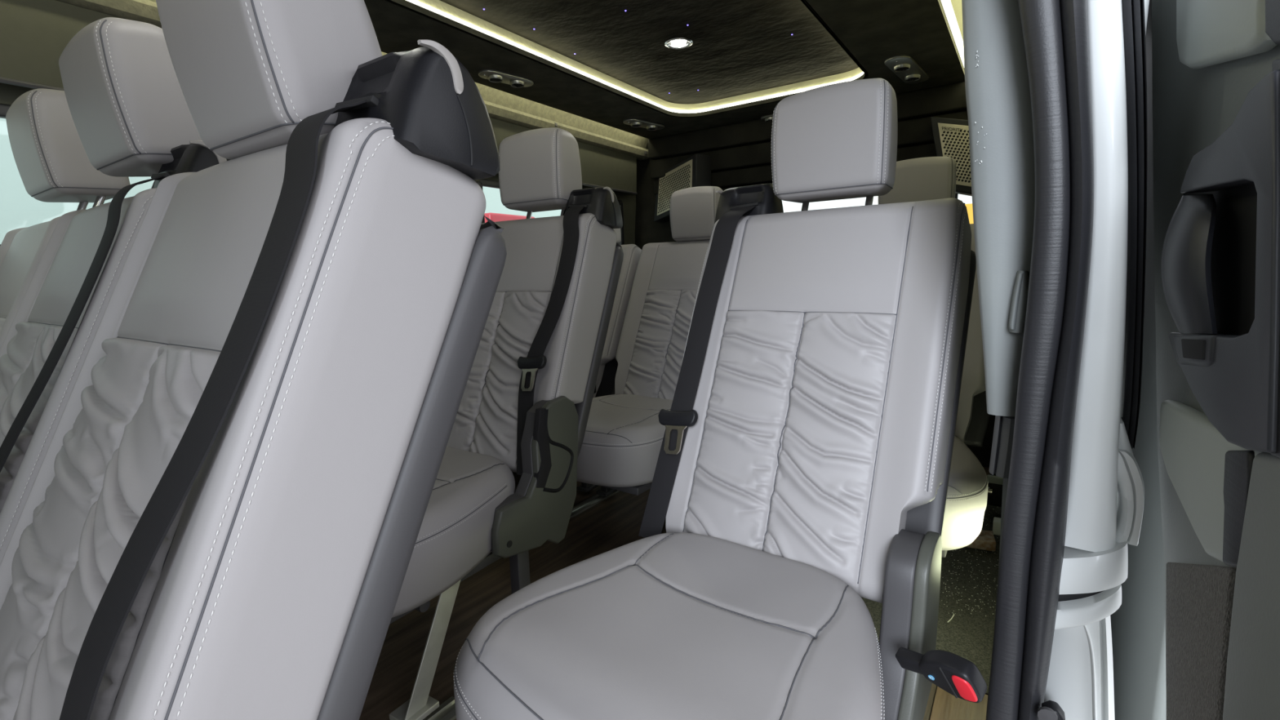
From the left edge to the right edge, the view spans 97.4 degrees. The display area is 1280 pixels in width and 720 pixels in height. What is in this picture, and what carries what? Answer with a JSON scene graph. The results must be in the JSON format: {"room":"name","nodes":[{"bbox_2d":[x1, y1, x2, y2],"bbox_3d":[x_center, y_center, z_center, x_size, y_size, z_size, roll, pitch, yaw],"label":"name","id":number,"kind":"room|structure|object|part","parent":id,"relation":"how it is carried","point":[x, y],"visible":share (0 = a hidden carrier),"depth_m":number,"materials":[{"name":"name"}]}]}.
{"room":"vehicle interior","nodes":[
{"label":"vehicle interior","id":0,"kind":"room"},
{"bbox_2d":[0,82,635,244],"bbox_3d":[-1.201,-0.204,1.664,0.110,1.650,4.200,5,11,34],"label":"wall","id":1,"kind":"structure","parent":0,"point":[9,93],"depth_m":3.12,"materials":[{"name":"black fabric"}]},
{"bbox_2d":[0,103,10,245],"bbox_3d":[-1.462,-0.384,1.181,0.060,0.333,0.898,5,11,34],"label":"window","id":2,"kind":"structure","parent":1,"relation":"in","point":[4,108],"depth_m":1.24,"materials":[{"name":"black glass"}]},
{"bbox_2d":[476,178,624,244],"bbox_3d":[-0.383,-0.648,2.729,0.060,0.333,1.008,5,11,34],"label":"window","id":3,"kind":"structure","parent":1,"relation":"in","point":[482,182],"depth_m":2.37,"materials":[{"name":"black glass"}]},
{"bbox_2d":[364,0,964,138],"bbox_3d":[-0.456,-0.905,0.964,2.300,0.115,4.200,5,11,34],"label":"ceiling","id":4,"kind":"structure","parent":0,"point":[740,50],"depth_m":1.85,"materials":[{"name":"fabric"}]},
{"bbox_2d":[478,69,533,88],"bbox_3d":[-0.475,-0.998,2.005,0.209,0.021,0.080,-10,12,-43],"label":"ceiling vent","id":5,"kind":"object","parent":4,"relation":"in","point":[493,76],"visible":1,"depth_m":1.99,"materials":[{"name":"grey plastic"}]},
{"bbox_2d":[406,0,863,112],"bbox_3d":[-0.478,-0.863,0.919,0.860,0.012,3.610,5,11,34],"label":"led strip","id":6,"kind":"object","parent":4,"relation":"attached to","point":[415,2],"visible":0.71,"depth_m":2.13,"materials":[{"name":"beige plastic"}]},
{"bbox_2d":[622,118,664,130],"bbox_3d":[0.020,-1.110,2.664,0.238,0.021,0.080,-9,12,-41],"label":"ceiling vent","id":7,"kind":"object","parent":4,"relation":"in","point":[634,122],"visible":1,"depth_m":2.64,"materials":[{"name":"grey"}]},
{"bbox_3d":[-0.479,-0.904,0.913,0.940,0.015,3.690,5,11,34],"label":"recessed panel","id":8,"kind":"part","parent":4,"relation":"part of","materials":[{"name":"fabric"}]},
{"bbox_2d":[664,36,693,48],"bbox_3d":[0.129,-1.054,1.875,0.094,0.010,0.094,5,11,34],"label":"recessed light","id":9,"kind":"object","parent":4,"relation":"in","point":[677,42],"visible":1,"depth_m":1.87,"materials":[{"name":"silver metal"}]},
{"bbox_2d":[760,114,773,121],"bbox_3d":[0.631,-1.111,2.578,0.159,0.021,0.074,5,11,34],"label":"ceiling vent","id":10,"kind":"object","parent":4,"relation":"in","point":[770,117],"visible":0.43,"depth_m":2.57,"materials":[{"name":"grey"}]},
{"bbox_2d":[884,54,928,84],"bbox_3d":[0.957,-1.031,2.013,0.084,0.021,0.335,6,11,39],"label":"ceiling vent","id":11,"kind":"object","parent":4,"relation":"in","point":[904,66],"visible":1,"depth_m":1.98,"materials":[{"name":"grey plastic"}]},
{"bbox_2d":[941,0,964,66],"bbox_3d":[0.879,-0.981,1.596,0.018,0.010,1.440,5,11,34],"label":"led strip","id":12,"kind":"object","parent":4,"relation":"attached to","point":[947,5],"visible":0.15,"depth_m":1.67,"materials":[{"name":"beige"}]},
{"bbox_2d":[1110,0,1166,719],"bbox_3d":[1.174,0.020,1.339,0.070,2.600,1.560,5,11,34],"label":"door frame","id":13,"kind":"structure","parent":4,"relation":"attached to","point":[1138,627],"depth_m":0.93,"materials":[{"name":"grey plastic"}]},
{"bbox_2d":[359,466,990,719],"bbox_3d":[-0.237,0.672,1.387,2.100,0.040,4.000,5,11,34],"label":"floor","id":14,"kind":"structure","parent":0,"point":[615,522],"depth_m":1.50,"materials":[{"name":"brown wood"}]},
{"bbox_2d":[0,88,130,349],"bbox_3d":[-1.403,0.110,0.958,0.488,1.202,0.907,5,11,34],"label":"passenger seat","id":15,"kind":"object","parent":14,"relation":"on","point":[52,162],"visible":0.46,"depth_m":1.08,"materials":[{"name":"grey leather"}]},
{"bbox_3d":[-1.251,0.043,1.125,0.418,0.668,0.162,5,-13,34],"label":"backrest","id":16,"kind":"part","parent":15,"relation":"part of","materials":[{"name":"grey leather"}]},
{"bbox_3d":[-1.211,-0.307,1.212,0.013,0.130,0.013,5,-13,34],"label":"headrest post","id":17,"kind":"part","parent":15,"relation":"part of","materials":[{"name":"silver metal"}]},
{"bbox_3d":[-1.108,-0.298,1.143,0.013,0.130,0.013,5,-13,34],"label":"headrest post","id":18,"kind":"part","parent":15,"relation":"part of","materials":[{"name":"silver metal"}]},
{"bbox_2d":[0,17,230,564],"bbox_3d":[-1.002,0.143,0.684,0.493,1.201,0.910,5,11,34],"label":"passenger seat","id":19,"kind":"object","parent":14,"relation":"on","point":[131,116],"visible":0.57,"depth_m":0.79,"materials":[{"name":"grey leather"}]},
{"bbox_3d":[-0.852,0.077,0.852,0.418,0.668,0.162,5,-13,34],"label":"backrest","id":20,"kind":"part","parent":19,"relation":"part of","materials":[{"name":"grey leather"}]},
{"bbox_2d":[0,0,506,719],"bbox_3d":[-0.564,0.205,0.376,0.506,1.152,0.903,5,11,34],"label":"passenger seat","id":21,"kind":"object","parent":14,"relation":"on","point":[221,517],"visible":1,"depth_m":0.46,"materials":[{"name":"grey leather"}]},
{"bbox_2d":[422,696,456,719],"bbox_3d":[-0.482,0.718,0.963,0.048,0.009,0.420,5,11,34],"label":"floor track","id":22,"kind":"object","parent":14,"relation":"on","point":[446,710],"visible":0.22,"depth_m":1.11,"materials":[{"name":"silver metal"}]},
{"bbox_2d":[389,127,623,719],"bbox_3d":[-0.464,0.025,1.325,0.534,1.195,0.884,4,10,31],"label":"passenger seat","id":23,"kind":"object","parent":14,"relation":"on","point":[524,409],"visible":0.6,"depth_m":1.36,"materials":[{"name":"grey leather"}]},
{"bbox_3d":[-0.401,0.533,1.092,0.056,0.260,0.179,4,10,31],"label":"leg","id":24,"kind":"part","parent":23,"relation":"part of","materials":[{"name":"paint"}]},
{"bbox_3d":[-0.535,0.438,1.255,0.400,0.039,0.380,4,10,31],"label":"seat frame","id":25,"kind":"part","parent":23,"relation":"part of","materials":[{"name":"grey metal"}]},
{"bbox_2d":[391,446,515,617],"bbox_3d":[-0.554,0.326,1.212,0.534,0.174,0.516,4,10,31],"label":"cushion","id":26,"kind":"object","parent":23,"relation":"on","point":[469,517],"depth_m":1.11,"materials":[{"name":"grey leather"}]},
{"bbox_3d":[-0.279,0.511,1.299,0.061,0.234,0.070,4,10,31],"label":"leg","id":27,"kind":"part","parent":23,"relation":"part of","materials":[{"name":"grey plastic"}]},
{"bbox_3d":[-0.314,-0.397,1.583,0.013,0.108,0.012,4,-11,31],"label":"headrest post","id":28,"kind":"part","parent":23,"relation":"part of","materials":[{"name":"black metal"}]},
{"bbox_3d":[-0.262,0.046,1.330,0.052,0.057,0.004,-3,-15,30],"label":"tongue plate","id":29,"kind":"part","parent":23,"relation":"part of","materials":[{"name":"silver metal"}]},
{"bbox_3d":[-0.344,-0.053,1.512,0.480,0.668,0.162,4,-11,31],"label":"backrest","id":30,"kind":"part","parent":23,"relation":"part of","materials":[{"name":"grey leather"}]},
{"bbox_3d":[-0.208,-0.389,1.518,0.013,0.108,0.013,4,-11,31],"label":"headrest post","id":31,"kind":"part","parent":23,"relation":"part of","materials":[{"name":"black metal"}]},
{"bbox_2d":[512,228,641,492],"bbox_3d":[-0.385,-0.079,2.255,0.497,1.154,0.906,5,11,35],"label":"passenger seat","id":32,"kind":"object","parent":14,"relation":"on","point":[605,384],"visible":0.07,"depth_m":2.28,"materials":[{"name":"grey leather"}]},
{"bbox_3d":[-0.214,0.390,2.205,0.061,0.234,0.070,5,11,35],"label":"leg","id":33,"kind":"part","parent":32,"relation":"part of","materials":[{"name":"black metal"}]},
{"bbox_3d":[-0.253,-0.169,2.431,0.480,0.668,0.162,5,-14,35],"label":"backrest","id":34,"kind":"part","parent":32,"relation":"part of","materials":[{"name":"grey leather"}]},
{"bbox_2d":[569,490,620,518],"bbox_3d":[-0.462,0.601,1.716,0.048,0.009,2.900,5,11,34],"label":"floor track","id":35,"kind":"object","parent":14,"relation":"on","point":[583,506],"visible":0.02,"depth_m":2.09,"materials":[{"name":"silver metal"}]},
{"bbox_2d":[577,186,722,497],"bbox_3d":[0.026,-0.045,1.973,0.540,1.154,0.917,5,11,35],"label":"passenger seat","id":36,"kind":"object","parent":14,"relation":"on","point":[624,435],"visible":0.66,"depth_m":2.08,"materials":[{"name":"grey leather"}]},
{"bbox_3d":[-0.127,0.397,2.151,0.061,0.234,0.070,5,11,35],"label":"leg","id":37,"kind":"part","parent":36,"relation":"part of","materials":[{"name":"grey plastic"}]},
{"bbox_2d":[577,394,672,487],"bbox_3d":[-0.078,0.237,1.853,0.497,0.174,0.516,5,11,35],"label":"cushion","id":38,"kind":"object","parent":36,"relation":"on","point":[624,435],"depth_m":1.60,"materials":[{"name":"grey leather"}]},
{"bbox_3d":[-0.058,0.349,1.895,0.400,0.039,0.380,5,11,35],"label":"seat frame","id":39,"kind":"part","parent":36,"relation":"part of","materials":[{"name":"grey plastic"}]},
{"bbox_3d":[0.162,-0.135,2.146,0.480,0.668,0.162,5,-14,35],"label":"backrest","id":40,"kind":"part","parent":36,"relation":"part of","materials":[{"name":"grey leather"}]},
{"bbox_2d":[453,78,987,719],"bbox_3d":[0.201,0.123,0.843,0.604,1.179,0.913,5,11,36],"label":"passenger seat","id":41,"kind":"object","parent":14,"relation":"on","point":[802,470],"visible":1,"depth_m":0.89,"materials":[{"name":"grey leather"}]},
{"bbox_2d":[453,532,884,719],"bbox_3d":[0.060,0.413,0.755,0.518,0.174,0.516,5,11,36],"label":"cushion","id":42,"kind":"object","parent":41,"relation":"on","point":[668,625],"depth_m":0.69,"materials":[{"name":"grey leather"}]},
{"bbox_3d":[0.066,0.149,1.063,0.052,0.057,0.004,-2,-17,35],"label":"tongue plate","id":43,"kind":"part","parent":41,"relation":"part of","materials":[{"name":"silver metal"}]},
{"bbox_3d":[0.331,-0.298,1.136,0.013,0.104,0.013,5,-13,36],"label":"headrest post","id":44,"kind":"part","parent":41,"relation":"part of","materials":[{"name":"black metal"}]},
{"bbox_3d":[0.304,0.041,1.042,0.480,0.668,0.162,5,-13,36],"label":"backrest","id":45,"kind":"part","parent":41,"relation":"part of","materials":[{"name":"grey leather"}]},
{"bbox_3d":[0.431,-0.289,1.063,0.013,0.104,0.013,5,-13,36],"label":"headrest post","id":46,"kind":"part","parent":41,"relation":"part of","materials":[{"name":"black plastic"}]},
{"bbox_2d":[860,497,1001,694],"bbox_3d":[0.861,0.572,1.712,0.410,0.008,1.180,5,11,34],"label":"floor mat","id":47,"kind":"object","parent":14,"relation":"on","point":[969,636],"visible":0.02,"depth_m":1.42,"materials":[{"name":"brown carpet"}]},
{"bbox_2d":[941,508,999,622],"bbox_3d":[1.040,0.549,1.797,0.182,0.002,1.104,4,10,32],"label":"debris","id":48,"kind":"object","parent":47,"relation":"on","point":[993,508],"visible":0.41,"depth_m":1.49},
{"bbox_2d":[965,516,1000,551],"bbox_3d":[1.052,0.527,1.720,0.112,0.057,0.146,5,11,34],"label":"anchor","id":49,"kind":"object","parent":47,"relation":"on","point":[985,540],"visible":0.48,"depth_m":1.68,"materials":[{"name":"metal"}]},
{"bbox_3d":[1.027,0.543,1.709,0.083,0.030,0.085,3,10,26],"label":"plate","id":50,"kind":"part","parent":49,"relation":"part of","materials":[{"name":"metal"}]},
{"bbox_2d":[877,156,990,557],"bbox_3d":[0.702,-0.094,1.577,0.534,0.997,0.880,5,11,34],"label":"passenger seat","id":51,"kind":"object","parent":14,"relation":"on","point":[928,178],"visible":0.23,"depth_m":1.59,"materials":[{"name":"grey leather"}]},
{"bbox_3d":[0.627,0.400,1.526,0.400,0.039,0.380,5,11,34],"label":"seat frame","id":52,"kind":"part","parent":51,"relation":"part of","materials":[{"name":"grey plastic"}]},
{"bbox_2d":[941,435,987,550],"bbox_3d":[0.607,0.288,1.484,0.534,0.174,0.516,5,11,34],"label":"cushion","id":53,"kind":"object","parent":51,"relation":"on","point":[966,505],"depth_m":1.21,"materials":[{"name":"grey leather"}]},
{"bbox_3d":[0.834,-0.091,1.770,0.480,0.668,0.162,5,-10,34],"label":"backrest","id":54,"kind":"part","parent":51,"relation":"part of","materials":[{"name":"grey leather"}]},
{"bbox_2d":[929,686,987,719],"bbox_3d":[0.440,0.719,0.825,0.095,0.008,0.770,5,11,34],"label":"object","id":55,"kind":"structure","parent":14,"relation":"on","point":[946,706],"depth_m":1.08,"materials":[{"name":"brown wood"}]},
{"bbox_2d":[635,142,995,467],"bbox_3d":[0.790,-0.417,2.751,1.950,1.650,0.040,5,11,34],"label":"wall","id":56,"kind":"structure","parent":0,"point":[646,230],"depth_m":3.16,"materials":[{"name":"black fabric"}]},
{"bbox_2d":[149,0,649,148],"bbox_3d":[-1.073,-0.948,1.478,0.120,0.110,4.250,5,11,34],"label":"trim","id":57,"kind":"structure","parent":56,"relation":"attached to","point":[488,94],"depth_m":2.51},
{"bbox_2d":[55,0,648,159],"bbox_3d":[-1.074,-0.865,1.525,0.066,0.052,3.900,5,11,34],"label":"blind rail","id":58,"kind":"object","parent":57,"relation":"attached to","point":[142,11],"visible":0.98,"depth_m":2.24,"materials":[{"name":"grey plastic"}]},
{"bbox_2d":[0,0,122,90],"bbox_3d":[-1.570,-0.621,0.835,0.012,0.194,2.150,5,11,34],"label":"roller blind","id":59,"kind":"object","parent":58,"relation":"hanging from","point":[34,34],"visible":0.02,"depth_m":1.21,"materials":[{"name":"beige fabric"}]},
{"bbox_2d":[489,117,637,194],"bbox_3d":[-0.463,-0.891,2.424,0.012,0.194,1.560,5,11,34],"label":"roller blind","id":60,"kind":"object","parent":58,"relation":"hanging from","point":[600,166],"visible":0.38,"depth_m":2.80,"materials":[{"name":"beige fabric"}]},
{"bbox_2d":[653,153,711,222],"bbox_3d":[0.216,-0.888,2.948,0.112,0.300,0.359,-7,11,-34],"label":"speaker","id":61,"kind":"object","parent":56,"relation":"attached to","point":[695,171],"visible":0.74,"depth_m":2.86},
{"bbox_2d":[657,159,693,215],"bbox_3d":[0.178,-0.888,2.917,0.011,0.245,0.294,-7,11,-34],"label":"grille","id":62,"kind":"object","parent":61,"relation":"attached to","point":[680,176],"depth_m":2.92,"materials":[{"name":"beige metal"}]},
{"bbox_2d":[648,81,968,194],"bbox_3d":[0.764,-0.952,2.585,1.660,0.339,0.130,5,11,34],"label":"rear wall panel","id":63,"kind":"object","parent":56,"relation":"attached to","point":[740,153],"depth_m":2.68,"materials":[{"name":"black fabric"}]},
{"bbox_2d":[930,116,972,195],"bbox_3d":[1.256,-0.771,2.158,0.261,0.332,0.106,5,11,34],"label":"speaker","id":64,"kind":"object","parent":56,"relation":"attached to","point":[951,135],"visible":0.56,"depth_m":2.13},
{"bbox_2d":[937,122,971,186],"bbox_3d":[1.232,-0.765,2.115,0.215,0.274,0.004,5,11,34],"label":"grille","id":65,"kind":"object","parent":64,"relation":"attached to","point":[953,142],"depth_m":2.13,"materials":[{"name":"beige metal"}]},
{"bbox_2d":[998,478,1008,568],"bbox_3d":[1.052,-0.043,1.536,0.060,1.270,1.900,5,11,34],"label":"wall","id":66,"kind":"structure","parent":0,"point":[1005,482],"depth_m":0.79,"materials":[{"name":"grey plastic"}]},
{"bbox_2d":[950,0,963,40],"bbox_3d":[0.918,-0.853,1.492,0.242,0.390,2.000,5,11,34],"label":"trim","id":67,"kind":"structure","parent":66,"relation":"attached to","point":[956,4],"depth_m":1.76,"materials":[{"name":"beige plastic"}]},
{"bbox_2d":[986,473,1003,506],"bbox_3d":[1.192,0.435,1.904,0.078,0.107,0.074,5,11,34],"label":"seat latch","id":68,"kind":"object","parent":66,"relation":"attached to","point":[994,488],"visible":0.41,"depth_m":1.88,"materials":[{"name":"black plastic"}]},
{"bbox_3d":[1.185,0.398,1.869,0.056,0.024,0.016,5,11,34],"label":"plate","id":69,"kind":"part","parent":68,"relation":"part of","materials":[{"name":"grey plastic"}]},
{"bbox_2d":[961,0,1035,416],"bbox_3d":[0.438,-0.332,0.706,0.122,0.805,0.084,5,11,34],"label":"trim","id":70,"kind":"structure","parent":66,"relation":"attached to","point":[997,93],"depth_m":0.69,"materials":[{"name":"grey plastic"}]},
{"bbox_3d":[0.476,-0.073,0.703,0.022,0.075,0.042,5,11,34],"label":"belt lever","id":71,"kind":"part","parent":70,"relation":"part of","materials":[{"name":"grey plastic"}]},
{"bbox_2d":[989,415,1014,478],"bbox_3d":[0.511,0.114,0.786,0.033,0.083,0.076,5,11,34],"label":"cover","id":72,"kind":"object","parent":66,"relation":"attached to","point":[1003,431],"visible":0.71,"depth_m":0.76,"materials":[{"name":"grey plastic"}]},
{"bbox_2d":[1144,0,1149,35],"bbox_3d":[1.132,0.038,1.556,0.060,2.400,2.000,5,11,34],"label":"wall","id":73,"kind":"structure","parent":0,"point":[1146,2],"depth_m":0.64,"materials":[{"name":"white paint"}]},
{"bbox_2d":[986,0,1093,719],"bbox_3d":[0.445,-0.052,0.661,0.169,1.220,0.068,5,11,34],"label":"seal","id":74,"kind":"object","parent":73,"relation":"attached to","point":[1055,32],"depth_m":0.64,"materials":[{"name":"black rubber"}]},
{"bbox_3d":[0.501,0.450,0.683,0.034,0.068,0.028,5,11,34],"label":"roller bracket","id":75,"kind":"part","parent":74,"relation":"part of","materials":[{"name":"black plastic"}]},
{"bbox_2d":[1044,615,1115,719],"bbox_3d":[0.573,0.421,0.731,0.088,0.238,0.084,5,11,34],"label":"trim","id":76,"kind":"structure","parent":73,"relation":"attached to","point":[1080,678],"depth_m":0.70,"materials":[{"name":"white paint"}]},
{"bbox_2d":[1054,541,1128,629],"bbox_3d":[0.555,0.272,0.706,0.079,0.128,0.099,5,11,34],"label":"hinge","id":77,"kind":"object","parent":73,"relation":"attached to","point":[1091,586],"visible":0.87,"depth_m":0.67,"materials":[{"name":"white paint"}]},
{"bbox_2d":[1064,0,1144,551],"bbox_3d":[0.536,-0.209,0.641,0.120,0.872,0.074,5,11,34],"label":"door pillar","id":78,"kind":"structure","parent":73,"relation":"attached to","point":[1106,501],"depth_m":0.64,"materials":[{"name":"white paint"}]},
{"bbox_2d":[1120,0,1146,448],"bbox_3d":[0.552,-0.281,0.648,0.091,0.769,0.044,5,11,34],"label":"strip","id":79,"kind":"object","parent":73,"relation":"attached to","point":[1133,11],"visible":0.9,"depth_m":0.64,"materials":[{"name":"black rubber"}]},
{"bbox_2d":[1151,0,1279,719],"bbox_3d":[0.594,-0.050,0.612,0.084,1.312,0.735,3,10,28],"label":"door","id":80,"kind":"structure","parent":73,"relation":"in","point":[1215,64],"depth_m":0.50,"materials":[{"name":"grey plastic"}]},
{"bbox_3d":[0.542,0.300,0.551,0.013,0.264,0.158,3,10,28],"label":"carpet panel","id":81,"kind":"part","parent":80,"relation":"part of","materials":[{"name":"grey carpet"}]},
{"bbox_3d":[0.450,0.207,0.387,0.024,0.302,0.134,3,10,28],"label":"panel","id":82,"kind":"part","parent":80,"relation":"part of","materials":[{"name":"grey plastic"}]},
{"bbox_3d":[0.457,-0.074,0.377,0.030,0.284,0.139,3,10,28],"label":"edge panel","id":83,"kind":"part","parent":80,"relation":"part of","materials":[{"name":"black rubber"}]},
{"label":"outside","id":84,"kind":"structure","parent":0,"visible":0},
{"bbox_3d":[0.597,1.215,1.021,28.000,0.040,28.000,5,11,34],"label":"ground","id":85,"kind":"structure","parent":84,"visible":0},
{"bbox_2d":[0,118,561,244],"bbox_3d":[-2.902,-0.770,3.122,0.100,3.400,12.000,5,11,34],"label":"window","id":86,"kind":"structure","parent":85,"relation":"on","point":[18,209],"depth_m":2.80,"materials":[{"name":"grey"}]},
{"bbox_2d":[484,212,534,222],"bbox_3d":[-0.868,-0.110,3.958,0.100,1.770,0.420,5,11,34],"label":"panel","id":87,"kind":"object","parent":85,"relation":"on","point":[495,217],"visible":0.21,"depth_m":3.71,"materials":[{"name":"red paint"}]},
{"bbox_2d":[964,203,973,223],"bbox_3d":[3.051,-0.492,5.297,0.600,1.900,0.040,5,11,34],"label":"board","id":88,"kind":"object","parent":85,"relation":"on","point":[969,206],"visible":0.07,"depth_m":5.15,"materials":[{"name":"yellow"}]}
]}

